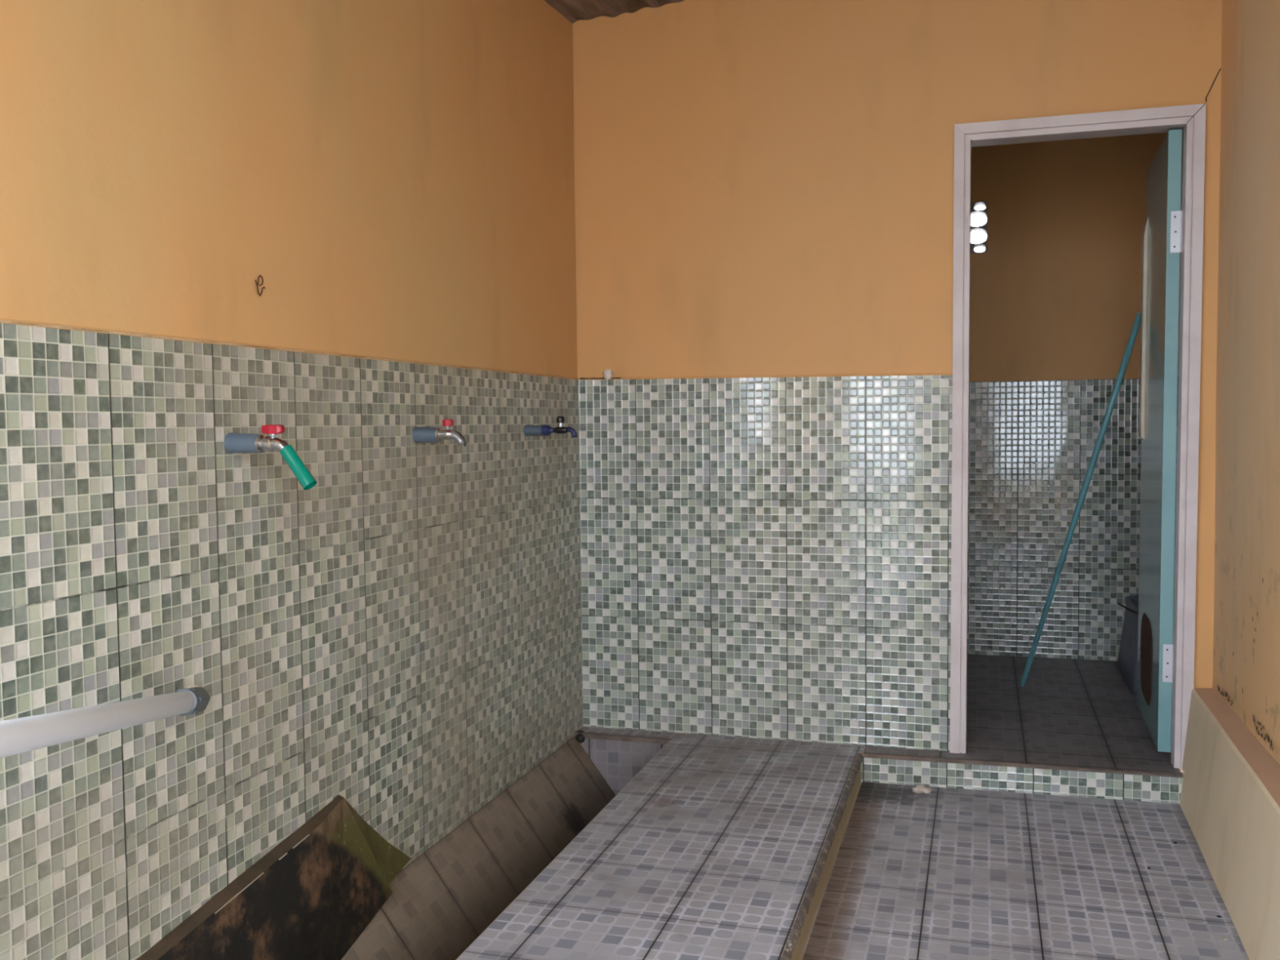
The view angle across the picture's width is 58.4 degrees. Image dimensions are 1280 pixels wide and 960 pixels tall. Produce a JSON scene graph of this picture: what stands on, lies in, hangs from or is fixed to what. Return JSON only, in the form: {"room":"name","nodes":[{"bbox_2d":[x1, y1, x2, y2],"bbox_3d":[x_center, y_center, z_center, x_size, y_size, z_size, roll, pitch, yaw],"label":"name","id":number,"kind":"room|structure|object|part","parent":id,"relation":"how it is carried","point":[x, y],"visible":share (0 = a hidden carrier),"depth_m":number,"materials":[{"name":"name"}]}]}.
{"room":"washing area","nodes":[
{"label":"washing area","id":0,"kind":"room"},
{"bbox_2d":[0,0,582,959],"bbox_3d":[-0.892,-0.192,1.829,0.162,3.520,4.540,0,3,17],"label":"wall","id":1,"kind":"structure","parent":0,"point":[397,635],"depth_m":2.17,"materials":[{"name":"tile"}]},
{"bbox_2d":[0,684,210,758],"bbox_3d":[-0.662,0.282,1.293,0.050,0.300,1.399,-1,3,-8],"label":"pipe","id":2,"kind":"object","parent":1,"relation":"attached to","point":[26,734],"visible":1,"depth_m":1.39,"materials":[{"name":"plastic"}]},
{"bbox_2d":[223,424,288,453],"bbox_3d":[-0.677,-0.066,2.047,0.134,0.066,0.038,0,3,17],"label":"water tap","id":3,"kind":"object","parent":1,"relation":"attached to","point":[233,442],"visible":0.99,"depth_m":2.04,"materials":[{"name":"blue plastic"}]},
{"bbox_2d":[223,432,259,453],"bbox_3d":[-0.710,-0.066,2.057,0.066,0.038,0.038,0,3,17],"label":"pipe","id":4,"kind":"object","parent":3,"relation":"attached to","point":[233,442],"depth_m":2.04,"materials":[{"name":"blue plastic"}]},
{"bbox_3d":[-0.655,-0.075,2.040,0.016,0.018,0.016,0,3,17],"label":"stem","id":5,"kind":"part","parent":3,"relation":"part of","materials":[{"name":"grey metal"}]},
{"bbox_3d":[-0.653,-0.090,2.038,0.040,0.017,0.022,0,3,17],"label":"lever","id":6,"kind":"part","parent":3,"relation":"part of","materials":[{"name":"red plastic"}]},
{"bbox_3d":[-0.638,-0.054,2.036,0.054,0.042,0.023,0,3,17],"label":"spout","id":7,"kind":"part","parent":3,"relation":"part of","materials":[{"name":"silver metal"}]},
{"bbox_2d":[280,444,316,489],"bbox_3d":[-0.605,-0.022,2.025,0.070,0.080,0.026,0,3,21],"label":"garden hose","id":8,"kind":"object","parent":3,"relation":"attached to","point":[303,475],"visible":1,"depth_m":2.02,"materials":[{"name":"teal rubber"}]},
{"bbox_2d":[254,275,265,296],"bbox_3d":[-0.711,-0.363,2.141,0.007,0.040,0.026,0,3,17],"label":"wire hook","id":9,"kind":"object","parent":1,"relation":"attached to","point":[256,282],"visible":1,"depth_m":2.14,"materials":[{"name":"metal"}]},
{"bbox_2d":[412,418,466,446],"bbox_3d":[-0.474,-0.112,2.723,0.134,0.065,0.039,0,3,17],"label":"water tap","id":10,"kind":"object","parent":1,"relation":"attached to","point":[420,434],"visible":1,"depth_m":2.71,"materials":[{"name":"blue plastic"}]},
{"bbox_2d":[412,426,439,443],"bbox_3d":[-0.509,-0.108,2.733,0.062,0.039,0.039,0,3,17],"label":"pipe","id":11,"kind":"object","parent":10,"relation":"attached to","point":[420,434],"depth_m":2.72,"materials":[{"name":"blue plastic"}]},
{"bbox_3d":[-0.455,-0.136,2.716,0.024,0.017,0.022,0,3,17],"label":"lever","id":12,"kind":"part","parent":10,"relation":"part of","materials":[{"name":"red plastic"}]},
{"bbox_3d":[-0.437,-0.100,2.712,0.048,0.039,0.021,0,3,17],"label":"spout","id":13,"kind":"part","parent":10,"relation":"part of","materials":[{"name":"grey metal"}]},
{"bbox_2d":[523,416,577,437],"bbox_3d":[-0.263,-0.156,3.375,0.165,0.063,0.033,0,3,17],"label":"water tap","id":14,"kind":"object","parent":1,"relation":"attached to","point":[544,429],"visible":1,"depth_m":3.37,"materials":[{"name":"blue plastic"}]},
{"bbox_2d":[523,425,542,435],"bbox_3d":[-0.308,-0.147,3.389,0.070,0.033,0.033,0,3,17],"label":"pipe","id":15,"kind":"object","parent":14,"relation":"attached to","point":[529,430],"depth_m":3.38,"materials":[{"name":"blue plastic"}]},
{"bbox_3d":[-0.234,-0.178,3.365,0.025,0.020,0.025,0,3,17],"label":"knob","id":16,"kind":"part","parent":14,"relation":"part of","materials":[{"name":"black plastic"}]},
{"bbox_3d":[-0.200,-0.140,3.357,0.034,0.032,0.016,0,3,17],"label":"spout","id":17,"kind":"part","parent":14,"relation":"part of","materials":[{"name":"blue plastic"}]},
{"bbox_2d":[544,0,684,23],"bbox_3d":[0.585,-1.526,2.809,2.717,0.559,6.608,0,3,17],"label":"ceiling","id":18,"kind":"structure","parent":0,"point":[574,11],"depth_m":3.67,"materials":[{"name":"brown wood"}]},
{"bbox_2d":[573,0,1222,771],"bbox_3d":[0.740,-0.289,3.628,2.255,3.500,0.132,0,3,17],"label":"wall","id":19,"kind":"structure","parent":0,"point":[764,188],"depth_m":3.63,"materials":[{"name":"orange paint"}]},
{"bbox_2d":[602,368,613,379],"bbox_3d":[-0.107,-0.352,3.808,0.034,0.037,0.022,0,3,17],"label":"lump","id":20,"kind":"object","parent":19,"relation":"attached to","point":[607,374],"visible":1,"depth_m":3.80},
{"bbox_2d":[950,103,1205,768],"bbox_3d":[1.301,-0.114,3.458,0.696,1.919,0.142,0,3,17],"label":"trim","id":21,"kind":"structure","parent":19,"relation":"attached to","point":[1191,118],"depth_m":3.35,"materials":[{"name":"white paint"}]},
{"bbox_2d":[1137,128,1182,752],"bbox_3d":[1.654,-0.118,3.657,0.054,1.835,0.611,0,3,17],"label":"door","id":22,"kind":"structure","parent":19,"relation":"in","point":[1162,237],"depth_m":3.47,"materials":[{"name":"teal paint"}]},
{"bbox_2d":[802,782,1248,959],"bbox_3d":[0.552,1.047,1.356,1.000,0.001,4.338,0,3,17],"label":"floor","id":23,"kind":"structure","parent":0,"point":[1012,876],"depth_m":2.76,"materials":[{"name":"tile"}]},
{"bbox_2d":[574,725,1183,804],"bbox_3d":[0.689,0.893,3.599,1.863,0.099,0.104,0,3,17],"label":"threshold step","id":24,"kind":"structure","parent":23,"relation":"on","point":[885,765],"depth_m":3.46,"materials":[{"name":"tile"}]},
{"bbox_2d":[576,729,585,742],"bbox_3d":[-0.198,0.857,3.820,0.033,0.039,0.046,-1,3,2],"label":"drain pipe","id":25,"kind":"object","parent":24,"relation":"attached to","point":[580,737],"visible":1,"depth_m":3.80,"materials":[{"name":"black plastic"}]},
{"bbox_2d":[911,785,931,793],"bbox_3d":[0.847,0.929,3.442,0.058,0.021,0.035,0,3,17],"label":"crumpled paper","id":26,"kind":"object","parent":23,"relation":"on","point":[918,788],"visible":1,"depth_m":3.43,"materials":[{"name":"white paper"}]},
{"bbox_2d":[967,132,1167,661],"bbox_3d":[1.666,-0.615,4.949,1.350,3.000,0.120,0,3,17],"label":"wall","id":27,"kind":"structure","parent":0,"point":[1055,291],"depth_m":4.87,"materials":[{"name":"orange paint"}]},
{"bbox_2d":[970,200,987,253],"bbox_3d":[1.412,-1.089,4.975,0.188,0.220,0.079,0,3,17],"label":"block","id":28,"kind":"object","parent":27,"relation":"attached to","point":[984,228],"visible":0.3,"depth_m":4.92,"materials":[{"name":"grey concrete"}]},
{"bbox_2d":[965,653,1173,767],"bbox_3d":[1.443,0.805,4.223,1.150,0.001,1.560,0,3,17],"label":"floor","id":29,"kind":"structure","parent":0,"point":[1064,708],"depth_m":4.01,"materials":[{"name":"tile"}]},
{"bbox_2d":[1020,311,1141,687],"bbox_3d":[1.594,0.107,4.158,0.022,1.388,0.483,-3,4,-36],"label":"pole","id":30,"kind":"object","parent":29,"relation":"on","point":[1135,327],"visible":0.95,"depth_m":4.13,"materials":[{"name":"teal plastic"}]},
{"bbox_2d":[1116,595,1173,697],"bbox_3d":[2.008,0.636,4.484,0.206,0.297,0.560,0,3,17],"label":"tub","id":31,"kind":"object","parent":29,"relation":"on","point":[1127,660],"visible":0.29,"depth_m":4.48,"materials":[{"name":"grey plastic"}]},
{"bbox_2d":[1117,602,1137,614],"bbox_3d":[1.860,0.494,4.314,0.121,0.052,0.009,2,4,44],"label":"honey dipper","id":32,"kind":"object","parent":31,"relation":"on","point":[1122,606],"visible":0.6,"depth_m":4.32,"materials":[{"name":"black plastic"}]},
{"bbox_2d":[1173,129,1183,590],"bbox_3d":[2.045,-0.574,4.035,0.100,3.000,1.424,0,3,17],"label":"wall","id":33,"kind":"structure","parent":0,"point":[1183,130],"depth_m":4.59,"materials":[{"name":"orange paint"}]},
{"bbox_2d":[1212,0,1279,764],"bbox_3d":[1.181,-0.185,1.426,0.166,3.500,3.858,0,3,17],"label":"wall","id":34,"kind":"structure","parent":0,"point":[1246,674],"depth_m":2.88,"materials":[{"name":"orange paint"}]},
{"bbox_2d":[1179,688,1279,959],"bbox_3d":[0.979,0.905,1.244,0.143,0.386,4.384,0,3,17],"label":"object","id":35,"kind":"structure","parent":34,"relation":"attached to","point":[1229,801],"depth_m":2.65,"materials":[{"name":"beige paint"}]},
{"bbox_3d":[0.103,1.650,1.502,2.150,0.150,4.300,0,3,17],"label":"floor","id":36,"kind":"structure","parent":0,"visible":0},
{"bbox_2d":[455,739,862,959],"bbox_3d":[-0.220,1.264,1.586,0.618,0.620,4.314,0,3,17],"label":"platform","id":37,"kind":"object","parent":36,"relation":"on","point":[711,851],"visible":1,"depth_m":2.67,"materials":[{"name":"tile"}]},
{"bbox_2d":[341,736,665,959],"bbox_3d":[-0.675,1.082,1.712,0.332,0.241,4.312,0,3,17],"label":"gutter","id":38,"kind":"object","parent":37,"relation":"attached to","point":[441,902],"visible":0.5,"depth_m":3.01,"materials":[{"name":"brown tile"}]},
{"bbox_2d":[136,795,411,959],"bbox_3d":[-0.730,0.883,1.993,0.064,0.392,1.438,0,3,17],"label":"slab","id":39,"kind":"object","parent":38,"relation":"in","point":[311,896],"visible":1,"depth_m":2.23,"materials":[{"name":"ceramic"}]}
]}

